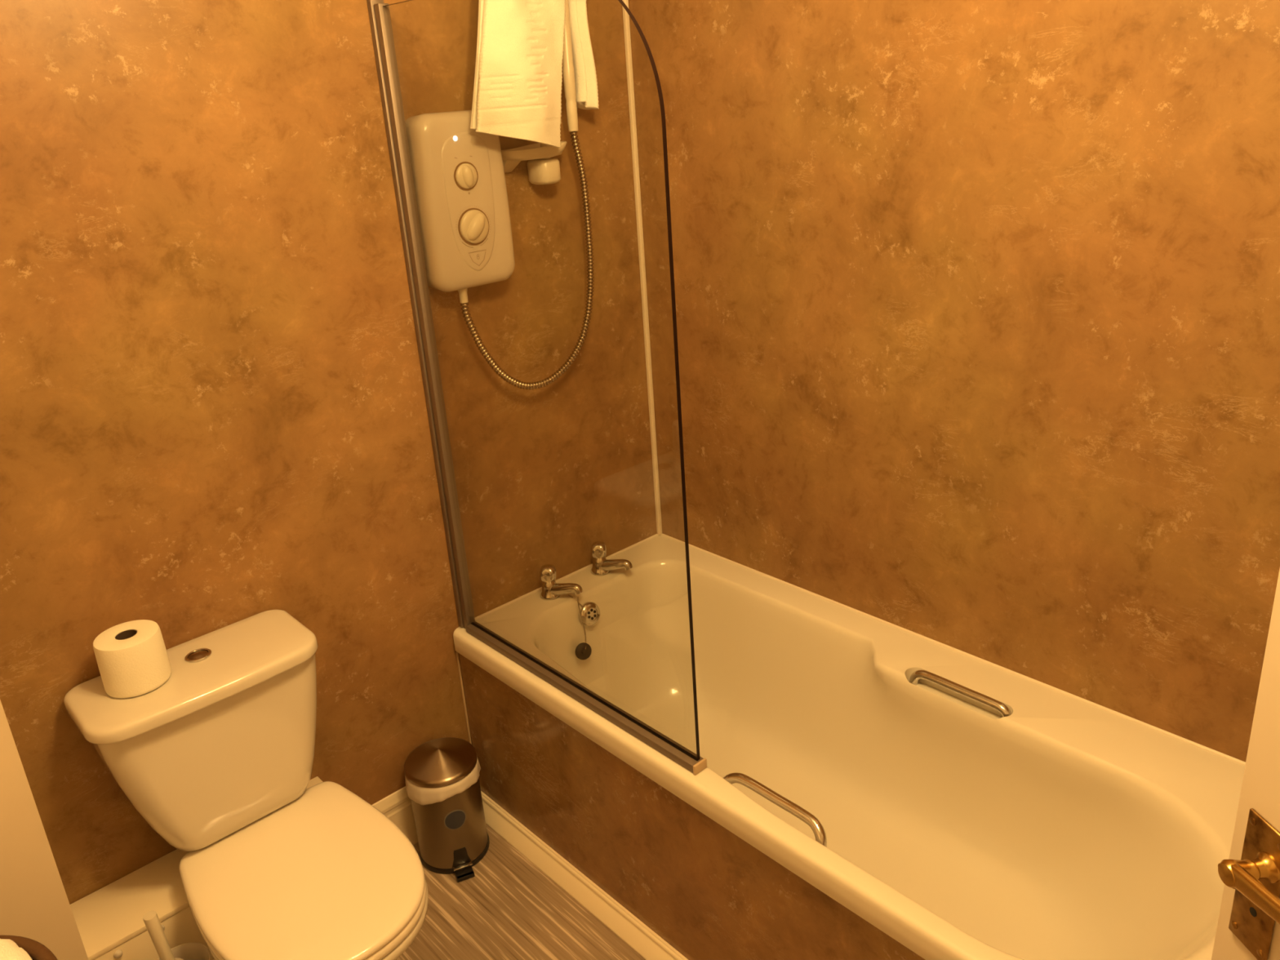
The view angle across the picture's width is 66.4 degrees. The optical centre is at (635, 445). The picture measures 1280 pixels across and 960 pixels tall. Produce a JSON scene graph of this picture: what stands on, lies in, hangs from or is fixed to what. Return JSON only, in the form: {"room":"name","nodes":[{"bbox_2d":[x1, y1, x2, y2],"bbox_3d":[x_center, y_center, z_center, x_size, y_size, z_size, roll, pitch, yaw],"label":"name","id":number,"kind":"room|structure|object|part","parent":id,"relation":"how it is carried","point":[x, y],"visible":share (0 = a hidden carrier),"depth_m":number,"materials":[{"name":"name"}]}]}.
{"room":"bathroom","nodes":[
{"label":"bathroom","id":0,"kind":"room"},
{"bbox_2d":[0,700,88,959],"bbox_3d":[-0.569,0.447,0.398,0.802,2.400,2.600,-21,26,-38],"label":"wall","id":1,"kind":"structure","parent":0,"point":[34,904],"depth_m":1.61,"materials":[{"name":"beige paint"}]},
{"bbox_2d":[0,0,657,904],"bbox_3d":[-0.854,-0.069,1.880,2.500,2.400,0.100,-21,26,-38],"label":"wall","id":2,"kind":"structure","parent":0,"point":[214,414],"depth_m":1.90,"materials":[{"name":"stone"}]},
{"bbox_2d":[372,786,417,844],"bbox_3d":[-0.561,0.905,2.368,0.354,0.164,0.010,-21,26,-38],"label":"baseboard","id":3,"kind":"structure","parent":2,"relation":"attached to","point":[397,806],"depth_m":2.35,"materials":[{"name":"beige paint"}]},
{"bbox_2d":[404,110,515,302],"bbox_3d":[-0.359,-0.504,2.080,0.207,0.393,0.102,-21,26,-38],"label":"shower","id":4,"kind":"object","parent":2,"relation":"attached to","point":[458,171],"visible":0.94,"depth_m":2.04,"materials":[{"name":"beige plastic"}]},
{"bbox_2d":[453,135,457,141],"bbox_3d":[-0.367,-0.627,1.995,0.010,0.010,0.004,-21,26,-38],"label":"indicator light","id":5,"kind":"object","parent":4,"relation":"attached to","point":[455,137],"depth_m":1.99,"materials":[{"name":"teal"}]},
{"bbox_3d":[-0.345,-0.558,2.023,0.051,0.051,0.018,-21,26,-38],"label":"control knob","id":6,"kind":"part","parent":4,"relation":"part of","materials":[{"name":"beige plastic"}]},
{"bbox_3d":[-0.344,-0.509,2.053,0.117,0.287,0.003,-21,26,-38],"label":"control panel","id":7,"kind":"part","parent":4,"relation":"part of","materials":[{"name":"beige plastic"}]},
{"bbox_3d":[-0.334,-0.461,2.059,0.070,0.070,0.022,-21,26,-38],"label":"control knob","id":8,"kind":"part","parent":4,"relation":"part of","materials":[{"name":"beige plastic"}]},
{"bbox_2d":[460,130,594,389],"bbox_3d":[-0.236,-0.403,2.217,0.376,0.571,0.041,-20,25,-37],"label":"shower hose","id":9,"kind":"object","parent":4,"relation":"attached to","point":[494,366],"visible":1,"depth_m":2.29,"materials":[{"name":"silver metal"}]},
{"bbox_2d":[455,651,471,744],"bbox_3d":[-0.419,0.686,2.440,0.004,0.393,0.006,-21,26,-38],"label":"trim","id":10,"kind":"structure","parent":2,"relation":"attached to","point":[456,652],"depth_m":2.42,"materials":[{"name":"beige"}]},
{"bbox_2d":[501,141,566,184],"bbox_3d":[-0.236,-0.816,2.108,0.179,0.497,0.098,-21,26,-38],"label":"shower rail","id":11,"kind":"object","parent":2,"relation":"attached to","point":[542,169],"visible":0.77,"depth_m":2.17,"materials":[{"name":"beige plastic"}]},
{"bbox_3d":[-0.228,-0.649,2.161,0.165,0.032,0.092,-21,26,-38],"label":"soap dish","id":12,"kind":"part","parent":11,"relation":"part of","materials":[{"name":"beige plastic"}]},
{"bbox_2d":[562,0,577,131],"bbox_3d":[-0.118,-0.916,2.086,0.084,0.465,0.126,-21,26,-38],"label":"handset","id":13,"kind":"object","parent":11,"relation":"attached to","point":[568,72],"visible":0.94,"depth_m":2.15,"materials":[{"name":"beige plastic"}]},
{"bbox_2d":[470,0,599,147],"bbox_3d":[-0.213,-0.889,2.029,0.370,0.527,0.169,-18,24,-34],"label":"towel","id":14,"kind":"object","parent":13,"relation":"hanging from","point":[517,88],"visible":0.98,"depth_m":2.00,"materials":[{"name":"white fabric"}]},
{"bbox_2d":[475,533,658,620],"bbox_3d":[-0.163,0.338,2.582,0.640,0.004,0.004,-21,26,-38],"label":"trim","id":15,"kind":"structure","parent":2,"relation":"attached to","point":[655,535],"depth_m":2.56,"materials":[{"name":"beige"}]},
{"bbox_2d":[622,0,662,534],"bbox_3d":[0.007,-0.624,2.456,0.012,1.864,0.012,-21,26,-38],"label":"trim","id":16,"kind":"structure","parent":2,"relation":"attached to","point":[625,15],"depth_m":2.50,"materials":[{"name":"beige"}]},
{"bbox_2d":[396,823,645,959],"bbox_3d":[0.138,1.353,1.336,2.500,0.068,2.800,-21,26,-38],"label":"floor","id":17,"kind":"structure","parent":0,"point":[510,909],"depth_m":2.16,"materials":[{"name":"laminate"}]},
{"bbox_2d":[0,935,57,959],"bbox_3d":[-0.891,1.046,1.355,0.318,0.633,0.318,-21,26,-38],"label":"laundry basket","id":18,"kind":"object","parent":17,"relation":"on","point":[35,949],"visible":0.63,"depth_m":1.37,"materials":[{"name":"brown wicker"}]},
{"bbox_2d":[0,938,32,959],"bbox_3d":[-0.911,0.766,1.253,0.267,0.122,0.268,-21,26,-38],"label":"towel","id":19,"kind":"object","parent":18,"relation":"in","point":[9,949],"visible":1,"depth_m":1.33,"materials":[{"name":"white fabric"}]},
{"bbox_2d":[142,911,210,959],"bbox_3d":[-0.821,1.010,1.789,0.114,0.396,0.106,-21,26,-38],"label":"toilet brush","id":20,"kind":"object","parent":17,"relation":"on","point":[188,951],"visible":0.99,"depth_m":1.75,"materials":[{"name":"beige plastic"}]},
{"bbox_3d":[-0.835,0.988,1.781,0.038,0.346,0.022,-9,20,-13],"label":"handle","id":21,"kind":"part","parent":20,"relation":"part of","materials":[{"name":"beige plastic"}]},
{"bbox_2d":[70,776,323,959],"bbox_3d":[-0.832,0.974,2.016,0.518,0.312,0.171,-21,26,-38],"label":"pipe boxing","id":22,"kind":"object","parent":17,"relation":"on","point":[111,926],"visible":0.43,"depth_m":1.85,"materials":[{"name":"beige paint"}]},
{"bbox_2d":[63,609,428,959],"bbox_3d":[-0.662,0.797,1.819,0.430,0.755,0.598,-21,26,-38],"label":"toilet","id":23,"kind":"object","parent":17,"relation":"on","point":[217,758],"visible":0.99,"depth_m":1.79,"materials":[{"name":"white ceramic"}]},
{"bbox_2d":[93,619,171,697],"bbox_3d":[-0.905,0.383,1.761,0.111,0.100,0.111,-21,26,-38],"label":"toilet roll","id":24,"kind":"object","parent":23,"relation":"on","point":[132,659],"visible":1,"depth_m":1.72,"materials":[{"name":"beige paper"}]},
{"bbox_3d":[-0.817,0.423,1.828,0.420,0.030,0.220,-21,26,-38],"label":"cistern lid","id":25,"kind":"part","parent":23,"relation":"part of","materials":[{"name":"beige ceramic"}]},
{"bbox_3d":[-0.600,0.791,1.791,0.369,0.020,0.475,-21,26,-38],"label":"seat lid","id":26,"kind":"part","parent":23,"relation":"part of","materials":[{"name":"beige plastic"}]},
{"bbox_3d":[-0.599,0.812,1.799,0.369,0.020,0.475,-21,26,-38],"label":"seat","id":27,"kind":"part","parent":23,"relation":"part of","materials":[{"name":"beige plastic"}]},
{"bbox_2d":[404,737,489,882],"bbox_3d":[-0.439,0.847,2.319,0.177,0.291,0.202,-21,26,-38],"label":"pedal bin","id":28,"kind":"object","parent":17,"relation":"on","point":[442,784],"visible":1,"depth_m":2.27,"materials":[{"name":"silver metal"}]},
{"bbox_3d":[-0.457,0.728,2.287,0.169,0.044,0.169,-21,26,-38],"label":"lid","id":29,"kind":"part","parent":28,"relation":"part of","materials":[{"name":"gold metal"}]},
{"bbox_2d":[453,534,1244,959],"bbox_3d":[0.400,0.725,2.037,0.699,0.597,1.697,-21,26,-38],"label":"bathtub","id":30,"kind":"object","parent":17,"relation":"on","point":[868,788],"visible":0.94,"depth_m":2.02,"materials":[{"name":"beige plastic"}]},
{"bbox_2d":[366,0,706,775],"bbox_3d":[-0.198,-0.181,1.835,0.033,1.489,0.802,-21,26,-38],"label":"screen","id":31,"kind":"object","parent":30,"relation":"on","point":[379,11],"visible":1,"depth_m":2.02,"materials":[{"name":"clear glass"}]},
{"bbox_3d":[-0.137,0.513,2.073,0.030,0.017,0.760,-21,26,-38],"label":"rail","id":32,"kind":"part","parent":31,"relation":"part of","materials":[{"name":"brown"}]},
{"bbox_2d":[539,564,582,600],"bbox_3d":[-0.190,0.345,2.451,0.071,0.084,0.115,-21,26,-38],"label":"tap","id":33,"kind":"object","parent":30,"relation":"on","point":[551,590],"depth_m":2.45,"materials":[{"name":"silver metal"}]},
{"bbox_2d":[566,594,599,659],"bbox_3d":[-0.137,0.451,2.461,0.092,0.168,0.073,-2,20,5],"label":"plug","id":34,"kind":"object","parent":30,"relation":"hanging from","point":[583,651],"visible":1,"depth_m":2.46,"materials":[{"name":"black rubber"}]},
{"bbox_3d":[-0.132,0.441,2.448,0.013,0.141,0.037,-7,20,-7],"label":"chain","id":35,"kind":"part","parent":34,"relation":"part of","materials":[{"name":"silver metal"}]},
{"bbox_3d":[-0.137,0.407,2.475,0.092,0.083,0.016,-2,20,5],"label":"chain","id":36,"kind":"part","parent":34,"relation":"part of","materials":[{"name":"silver metal"}]},
{"bbox_2d":[480,791,688,959],"bbox_3d":[0.154,1.083,1.911,0.034,0.046,1.694,-21,26,-38],"label":"baseboard","id":37,"kind":"structure","parent":30,"relation":"attached to","point":[646,943],"depth_m":2.20,"materials":[{"name":"beige paint"}]},
{"bbox_2d":[590,541,632,575],"bbox_3d":[-0.067,0.297,2.558,0.071,0.084,0.115,-21,26,-38],"label":"tap","id":38,"kind":"object","parent":30,"relation":"on","point":[602,566],"depth_m":2.56,"materials":[{"name":"silver metal"}]},
{"bbox_3d":[0.161,0.884,1.854,0.014,0.456,1.688,-21,26,-38],"label":"panel","id":39,"kind":"part","parent":30,"relation":"part of","materials":[{"name":"stone"}]},
{"bbox_3d":[0.237,0.664,1.726,0.056,0.098,0.247,-21,26,-38],"label":"grip rail","id":40,"kind":"part","parent":30,"relation":"part of","materials":[{"name":"silver metal"}]},
{"bbox_3d":[0.665,0.509,1.997,0.023,0.039,0.233,-21,26,-38],"label":"grip rail","id":41,"kind":"part","parent":30,"relation":"part of","materials":[{"name":"silver metal"}]},
{"bbox_2d":[628,0,1279,761],"bbox_3d":[0.972,-0.110,1.629,0.100,2.400,2.700,-21,26,-38],"label":"wall","id":42,"kind":"structure","parent":0,"point":[977,302],"depth_m":1.86,"materials":[{"name":"stone"}]},
{"bbox_2d":[660,533,1245,765],"bbox_3d":[0.640,0.426,2.180,0.004,0.004,1.695,-21,26,-38],"label":"trim","id":43,"kind":"structure","parent":42,"relation":"attached to","point":[1033,680],"depth_m":2.06,"materials":[{"name":"beige"}]},
{"bbox_2d":[1211,568,1279,959],"bbox_3d":[0.634,0.496,0.607,0.091,1.956,0.740,-7,20,-7],"label":"door","id":44,"kind":"structure","parent":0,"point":[1248,928],"depth_m":0.90,"materials":[{"name":"beige paint"}]},
{"bbox_3d":[0.569,0.399,0.857,0.046,0.042,0.114,-6,20,-7],"label":"handle","id":45,"kind":"part","parent":44,"relation":"part of","materials":[{"name":"gold metal"}]},
{"bbox_3d":[0.588,0.417,0.923,0.004,0.147,0.047,-7,20,-7],"label":"handle plate","id":46,"kind":"part","parent":44,"relation":"part of","materials":[{"name":"gold metal"}]}
]}

